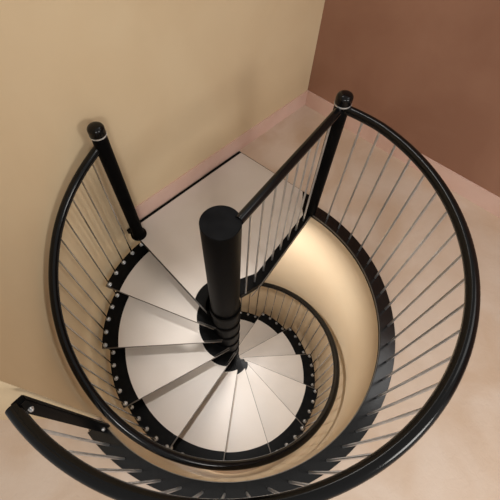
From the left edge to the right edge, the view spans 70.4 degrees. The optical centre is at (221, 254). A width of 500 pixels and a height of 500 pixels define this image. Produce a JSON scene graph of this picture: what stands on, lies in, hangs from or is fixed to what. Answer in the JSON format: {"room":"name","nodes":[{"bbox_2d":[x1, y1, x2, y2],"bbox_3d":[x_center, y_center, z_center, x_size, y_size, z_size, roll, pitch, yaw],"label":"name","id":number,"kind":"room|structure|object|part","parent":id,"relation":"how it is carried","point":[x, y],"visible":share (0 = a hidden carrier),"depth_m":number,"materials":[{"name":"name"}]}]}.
{"room":"spiral staircase","nodes":[
{"label":"spiral staircase","id":0,"kind":"room"},
{"bbox_2d":[0,0,324,433],"bbox_3d":[-0.740,-0.352,3.101,3.356,6.782,3.269,-3,59,0],"label":"wall","id":1,"kind":"structure","parent":0,"point":[170,84],"depth_m":2.10,"materials":[{"name":"beige paint"}]},
{"bbox_2d":[135,90,307,219],"bbox_3d":[0.081,-0.963,3.240,2.158,0.155,0.014,-39,65,-19],"label":"baseboard","id":2,"kind":"structure","parent":1,"relation":"attached to","point":[169,191],"depth_m":3.18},
{"bbox_2d":[89,176,377,481],"bbox_3d":[0.248,1.246,4.042,2.241,3.470,2.576,-3,59,0],"label":"wall","id":3,"kind":"structure","parent":0,"point":[316,267],"depth_m":3.18,"materials":[{"name":"beige paint"}]},
{"bbox_2d":[211,466,260,473],"bbox_3d":[0.131,2.094,5.445,2.400,0.200,2.400,-3,59,0],"label":"floor","id":4,"kind":"structure","parent":0,"point":[251,469],"depth_m":4.82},
{"bbox_2d":[48,121,339,470],"bbox_3d":[0.123,0.848,3.531,2.074,4.362,2.257,38,68,22],"label":"spiral staircase","id":5,"kind":"structure","parent":4,"relation":"on","point":[213,384],"depth_m":2.96,"materials":[{"name":"black metal"}]},
{"bbox_3d":[-0.687,-0.427,2.448,0.129,1.012,0.129,-3,59,0],"label":"newel post","id":6,"kind":"part","parent":5,"relation":"part of","materials":[{"name":"black metal"}]},
{"bbox_3d":[0.487,-0.013,2.754,0.011,0.007,0.900,31,65,19],"label":"edge trim","id":7,"kind":"part","parent":5,"relation":"part of","materials":[{"name":"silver metal"}]},
{"bbox_2d":[235,107,342,293],"bbox_3d":[0.403,-0.256,2.301,0.053,1.029,0.995,33,66,20],"label":"landing railing","id":8,"kind":"object","parent":5,"relation":"on","point":[259,198],"visible":1,"depth_m":1.98,"materials":[{"name":"black metal"}]},
{"bbox_3d":[0.388,-0.506,1.882,0.053,0.052,0.995,33,66,20],"label":"rail","id":9,"kind":"part","parent":8,"relation":"part of","materials":[{"name":"black metal"}]},
{"bbox_2d":[0,105,499,499],"bbox_3d":[0.719,2.129,1.591,6.000,0.220,6.000,-39,65,-19],"label":"floor","id":10,"kind":"structure","parent":0,"point":[458,457],"depth_m":2.36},
{"bbox_2d":[5,90,480,499],"bbox_3d":[0.421,0.399,1.885,1.245,1.125,2.346,37,67,21],"label":"guard railing","id":11,"kind":"object","parent":10,"relation":"on","point":[293,483],"visible":1,"depth_m":1.82,"materials":[{"name":"black metal"}]},
{"bbox_3d":[-0.726,0.803,1.733,0.028,1.042,0.052,38,67,22],"label":"post","id":12,"kind":"part","parent":11,"relation":"part of","materials":[{"name":"black metal"}]},
{"bbox_3d":[0.439,0.695,2.341,1.214,0.037,2.346,39,68,22],"label":"ring plate","id":13,"kind":"part","parent":11,"relation":"part of","materials":[{"name":"black paint"}]},
{"bbox_3d":[0.405,0.662,2.350,1.111,0.011,2.149,39,68,22],"label":"edge trim","id":14,"kind":"part","parent":11,"relation":"part of","materials":[{"name":"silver metal"}]},
{"bbox_3d":[0.728,-0.624,2.506,0.092,1.027,0.092,-3,59,0],"label":"corner post","id":15,"kind":"part","parent":11,"relation":"part of","materials":[{"name":"black metal"}]},
{"bbox_2d":[308,0,499,196],"bbox_3d":[2.768,-0.699,1.329,0.200,3.600,6.500,-39,65,-19],"label":"wall","id":16,"kind":"structure","parent":0,"point":[428,70],"depth_m":2.68,"materials":[{"name":"brown paint"}]},
{"bbox_2d":[305,90,499,217],"bbox_3d":[2.904,0.248,2.417,0.014,0.155,6.000,-39,65,-19],"label":"baseboard","id":17,"kind":"structure","parent":16,"relation":"attached to","point":[455,182],"depth_m":3.01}
]}

